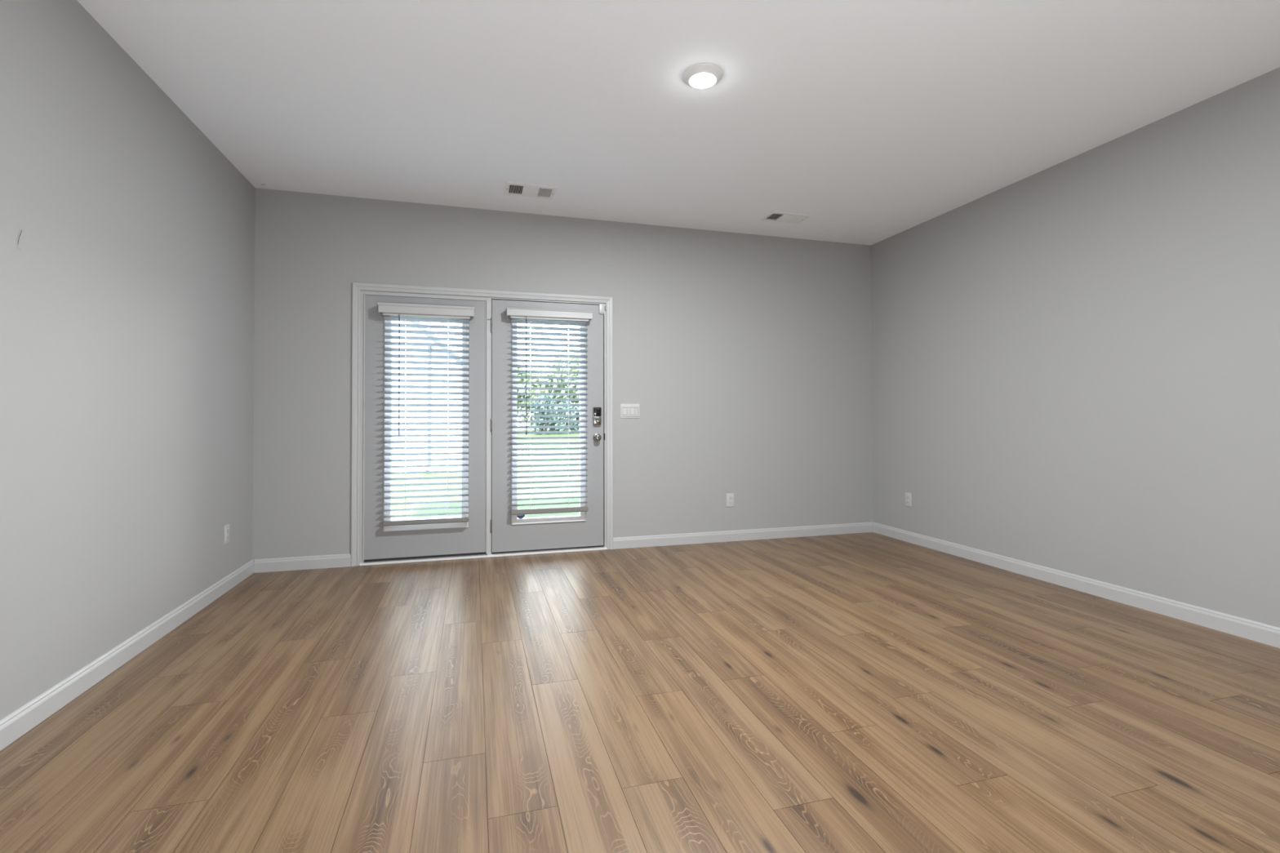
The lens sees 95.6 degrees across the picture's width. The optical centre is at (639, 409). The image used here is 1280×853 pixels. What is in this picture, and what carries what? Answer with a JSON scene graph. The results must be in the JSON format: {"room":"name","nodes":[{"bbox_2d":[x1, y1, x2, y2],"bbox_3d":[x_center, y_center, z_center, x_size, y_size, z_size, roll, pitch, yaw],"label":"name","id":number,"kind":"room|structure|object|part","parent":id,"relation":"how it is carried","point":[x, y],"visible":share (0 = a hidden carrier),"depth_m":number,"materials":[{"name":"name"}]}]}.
{"room":"empty living room","nodes":[
{"label":"empty living room","id":0,"kind":"room"},
{"bbox_2d":[0,0,255,719],"bbox_3d":[-1.759,-0.211,0.394,0.151,2.860,8.019,0,-1,-16],"label":"wall","id":1,"kind":"structure","parent":0,"point":[127,236],"depth_m":2.46,"materials":[{"name":"paint"}]},
{"bbox_2d":[0,559,253,751],"bbox_3d":[-1.678,1.052,0.399,0.014,0.092,7.719,0,-1,-16],"label":"baseboard","id":2,"kind":"structure","parent":1,"relation":"attached to","point":[20,722],"depth_m":2.44,"materials":[{"name":"white paint"}]},
{"bbox_2d":[224,524,229,544],"bbox_3d":[-2.618,0.789,3.676,0.008,0.118,0.073,0,-1,-16],"label":"wall outlet","id":3,"kind":"object","parent":1,"relation":"attached to","point":[226,526],"visible":1,"depth_m":3.66,"materials":[{"name":"white plastic"}]},
{"bbox_2d":[252,187,872,564],"bbox_3d":[-0.286,-0.150,4.907,5.166,2.860,0.150,0,-1,-16],"label":"wall","id":4,"kind":"structure","parent":0,"point":[745,359],"depth_m":4.92,"materials":[{"name":"paint"}]},
{"bbox_2d":[253,553,351,573],"bbox_3d":[-2.429,1.108,4.190,0.624,0.092,0.014,0,-1,-16],"label":"baseboard","id":5,"kind":"structure","parent":4,"relation":"attached to","point":[294,563],"depth_m":4.18,"materials":[{"name":"white paint"}]},
{"bbox_2d":[363,294,487,562],"bbox_3d":[-1.635,0.136,4.464,0.888,1.997,0.071,0,-1,-16],"label":"door","id":6,"kind":"structure","parent":4,"relation":"in","point":[381,543],"depth_m":4.41,"materials":[{"name":"white paint"}]},
{"bbox_3d":[-1.644,0.092,4.486,0.610,1.650,0.026,0,-1,-16],"label":"lite frame","id":7,"kind":"part","parent":6,"relation":"part of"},
{"bbox_2d":[377,302,474,526],"bbox_3d":[-1.612,0.038,4.393,0.687,1.652,0.102,0,-1,-16],"label":"window blind","id":8,"kind":"object","parent":6,"relation":"attached to","point":[391,309],"visible":1,"depth_m":4.38,"materials":[{"name":"white paint"}]},
{"bbox_3d":[-1.757,0.063,4.348,0.003,1.539,0.050,0,-1,-16],"label":"ladder cord","id":9,"kind":"part","parent":8,"relation":"part of","materials":[{"name":"white fabric"}]},
{"bbox_3d":[-1.609,0.845,4.379,0.611,0.039,0.052,0,-1,-16],"label":"rail","id":10,"kind":"part","parent":8,"relation":"part of","materials":[{"name":"white plastic"}]},
{"bbox_3d":[-1.466,0.063,4.431,0.003,1.539,0.050,0,-1,-16],"label":"ladder cord","id":11,"kind":"part","parent":8,"relation":"part of","materials":[{"name":"white fabric"}]},
{"bbox_3d":[-1.632,0.091,4.442,0.610,1.650,0.026,0,-1,-16],"label":"lite frame","id":12,"kind":"part","parent":6,"relation":"part of","materials":[{"name":"white plastic"}]},
{"bbox_2d":[351,282,613,566],"bbox_3d":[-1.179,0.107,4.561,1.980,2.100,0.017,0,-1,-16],"label":"trim","id":13,"kind":"structure","parent":4,"relation":"attached to","point":[357,287],"depth_m":4.47,"materials":[{"name":"white paint"}]},
{"bbox_2d":[359,546,606,565],"bbox_3d":[-1.193,1.147,4.607,1.872,0.022,0.150,0,-1,-16],"label":"threshold","id":14,"kind":"object","parent":4,"relation":"attached to","point":[480,556],"depth_m":4.52,"materials":[{"name":"metal"}]},
{"bbox_2d":[487,298,604,553],"bbox_3d":[-0.751,0.129,4.696,0.943,2.013,0.122,0,-1,-15],"label":"door","id":15,"kind":"structure","parent":4,"relation":"in","point":[509,534],"depth_m":4.67,"materials":[{"name":"white paint"}]},
{"bbox_2d":[516,514,524,518],"bbox_3d":[-0.955,0.841,4.643,0.062,0.062,0.001,0,-1,-16],"label":"window sticker","id":16,"kind":"object","parent":15,"relation":"attached to","point":[522,516],"visible":0.38,"depth_m":4.64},
{"bbox_3d":[-0.748,0.088,4.742,0.599,1.658,0.026,0,-1,-16],"label":"lite frame","id":17,"kind":"part","parent":15,"relation":"part of","materials":[{"name":"white plastic"}]},
{"bbox_3d":[-0.735,0.087,4.698,0.599,1.658,0.026,0,-1,-16],"label":"lite frame","id":18,"kind":"part","parent":15,"relation":"part of","materials":[{"name":"white plastic"}]},
{"bbox_2d":[506,306,592,515],"bbox_3d":[-0.722,0.017,4.648,0.690,1.625,0.102,0,-1,-16],"label":"window blind","id":19,"kind":"object","parent":15,"relation":"attached to","point":[530,314],"visible":1,"depth_m":4.63,"materials":[{"name":"white paint"}]},
{"bbox_3d":[-0.869,0.033,4.603,0.003,1.519,0.050,0,-1,-16],"label":"ladder cord","id":20,"kind":"part","parent":19,"relation":"part of","materials":[{"name":"white fabric"}]},
{"bbox_3d":[-0.720,0.807,4.633,0.614,0.045,0.053,0,-1,-16],"label":"rail","id":21,"kind":"part","parent":19,"relation":"part of","materials":[{"name":"white plastic"}]},
{"bbox_3d":[-0.347,0.230,4.767,0.054,0.054,0.054,0,-1,-16],"label":"knob","id":22,"kind":"part","parent":15,"relation":"part of","materials":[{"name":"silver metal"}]},
{"bbox_2d":[599,304,604,314],"bbox_3d":[-0.318,-0.836,4.823,0.041,0.082,0.017,0,-1,-16],"label":"sensor","id":23,"kind":"object","parent":15,"relation":"attached to","point":[601,306],"visible":1,"depth_m":4.82,"materials":[{"name":"white plastic"}]},
{"bbox_2d":[620,404,639,417],"bbox_3d":[-0.083,0.011,4.879,0.166,0.121,0.011,0,-1,-16],"label":"light switch","id":24,"kind":"object","parent":4,"relation":"attached to","point":[627,411],"visible":1,"depth_m":4.88,"materials":[{"name":"white plastic"}]},
{"bbox_2d":[726,493,733,506],"bbox_3d":[0.797,0.799,5.120,0.073,0.118,0.008,0,-1,-16],"label":"wall outlet","id":25,"kind":"object","parent":4,"relation":"attached to","point":[730,497],"visible":1,"depth_m":5.12,"materials":[{"name":"white plastic"}]},
{"bbox_2d":[613,522,872,549],"bbox_3d":[0.992,1.115,5.168,2.532,0.092,0.014,0,-1,-16],"label":"baseboard","id":26,"kind":"structure","parent":4,"relation":"attached to","point":[629,542],"depth_m":5.13,"materials":[{"name":"white paint"}]},
{"bbox_2d":[0,532,1279,852],"bbox_3d":[0.777,1.164,1.182,5.166,0.120,7.879,0,-1,-16],"label":"floor","id":27,"kind":"structure","parent":0,"point":[866,692],"depth_m":2.10,"materials":[{"name":"brown wood"}]},
{"bbox_2d":[76,0,1279,245],"bbox_3d":[0.792,-1.762,1.147,5.466,0.250,8.019,0,-1,-16],"label":"ceiling","id":28,"kind":"structure","parent":0,"point":[873,121],"depth_m":2.92,"materials":[{"name":"paint"}]},
{"bbox_2d":[504,181,556,199],"bbox_3d":[-0.796,-1.583,4.201,0.356,0.012,0.230,0,-1,-16],"label":"ceiling vent","id":29,"kind":"object","parent":28,"relation":"in","point":[513,188],"visible":1,"depth_m":4.19,"materials":[{"name":"white metal"}]},
{"bbox_2d":[682,63,723,88],"bbox_3d":[0.303,-1.598,2.799,0.193,0.027,0.193,0,-1,-16],"label":"recessed light","id":30,"kind":"object","parent":28,"relation":"in","point":[701,76],"visible":1,"depth_m":2.77,"materials":[{"name":"white plastic"}]},
{"bbox_2d":[760,211,811,223],"bbox_3d":[1.198,-1.580,4.778,0.353,0.011,0.202,0,-1,-16],"label":"ceiling vent","id":31,"kind":"object","parent":28,"relation":"in","point":[777,216],"visible":1,"depth_m":4.76,"materials":[{"name":"white metal"}]},
{"bbox_2d":[871,66,1279,627],"bbox_3d":[3.351,-0.202,1.855,0.150,2.860,8.019,0,-1,-16],"label":"wall","id":32,"kind":"structure","parent":0,"point":[1076,360],"depth_m":3.49,"materials":[{"name":"paint"}]},
{"bbox_2d":[905,492,911,506],"bbox_3d":[2.347,0.785,5.075,0.008,0.118,0.073,0,-1,-16],"label":"wall outlet","id":33,"kind":"object","parent":32,"relation":"attached to","point":[908,495],"visible":1,"depth_m":5.07,"materials":[{"name":"white plastic"}]},
{"bbox_2d":[872,521,1279,648],"bbox_3d":[3.275,1.062,1.815,0.014,0.092,7.719,0,-1,-16],"label":"baseboard","id":34,"kind":"structure","parent":32,"relation":"attached to","point":[1252,630],"depth_m":3.46,"materials":[{"name":"white paint"}]},
{"label":"outside","id":35,"kind":"structure","parent":0,"visible":0},
{"bbox_2d":[391,422,579,519],"bbox_3d":[-0.069,2.156,85.694,230.000,0.620,155.131,0,-1,-16],"label":"lawn","id":36,"kind":"structure","parent":35,"point":[541,451],"depth_m":10.71,"materials":[{"name":"green plant"}]},
{"bbox_2d":[391,515,462,520],"bbox_3d":[-2.900,1.350,5.558,2.900,0.150,2.581,0,-1,-16],"label":"patio slab","id":37,"kind":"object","parent":36,"relation":"on","point":[445,517],"depth_m":6.93,"materials":[{"name":"concrete"}]},
{"bbox_2d":[391,320,462,471],"bbox_3d":[-9.030,-1.487,16.648,8.300,5.968,9.630,0,-1,-16],"label":"neighbouring house","id":38,"kind":"structure","parent":36,"relation":"on","point":[393,402],"depth_m":13.12,"materials":[{"name":"white"}]},
{"bbox_2d":[517,407,525,426],"bbox_3d":[-11.836,-0.422,37.189,8.900,3.200,9.000,0,-1,-16],"label":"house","id":39,"kind":"structure","parent":36,"relation":"on","point":[518,419],"depth_m":34.38,"materials":[{"name":"white"}]},
{"bbox_2d":[517,363,541,408],"bbox_3d":[-6.250,-0.653,27.346,3.263,3.395,3.349,0,-1,-16],"label":"tree","id":40,"kind":"object","parent":36,"relation":"on","point":[518,368],"visible":0.16,"depth_m":26.77,"materials":[{"name":"green plant"}]},
{"bbox_2d":[530,391,560,435],"bbox_3d":[-3.957,0.151,24.167,1.014,1.836,1.576,-1,-1,39],"label":"shrub","id":41,"kind":"object","parent":36,"relation":"on","point":[542,396],"visible":0.63,"depth_m":23.93,"materials":[{"name":"green plant"}]},
{"bbox_2d":[517,364,576,424],"bbox_3d":[-4.998,-0.640,29.581,3.523,3.427,3.429,0,-1,-16],"label":"tree","id":42,"kind":"object","parent":36,"relation":"on","point":[542,375],"visible":0.12,"depth_m":28.87,"materials":[{"name":"green plant"}]},
{"bbox_2d":[548,400,579,434],"bbox_3d":[-3.097,0.309,24.560,1.728,1.517,1.184,0,-1,-16],"label":"shrub","id":43,"kind":"object","parent":36,"relation":"on","point":[566,402],"visible":0.52,"depth_m":24.29,"materials":[{"name":"green plant"}]},
{"bbox_2d":[548,348,579,419],"bbox_3d":[-2.991,-0.988,29.314,3.603,4.107,4.192,0,-1,-16],"label":"tree","id":44,"kind":"object","parent":36,"relation":"on","point":[564,353],"visible":0.2,"depth_m":28.23,"materials":[{"name":"green plant"}]},
{"bbox_2d":[570,403,579,431],"bbox_3d":[-2.210,0.315,24.962,1.702,1.494,1.141,0,-1,-16],"label":"shrub","id":45,"kind":"object","parent":36,"relation":"on","point":[578,418],"visible":0.06,"depth_m":24.67,"materials":[{"name":"green plant"}]}
]}

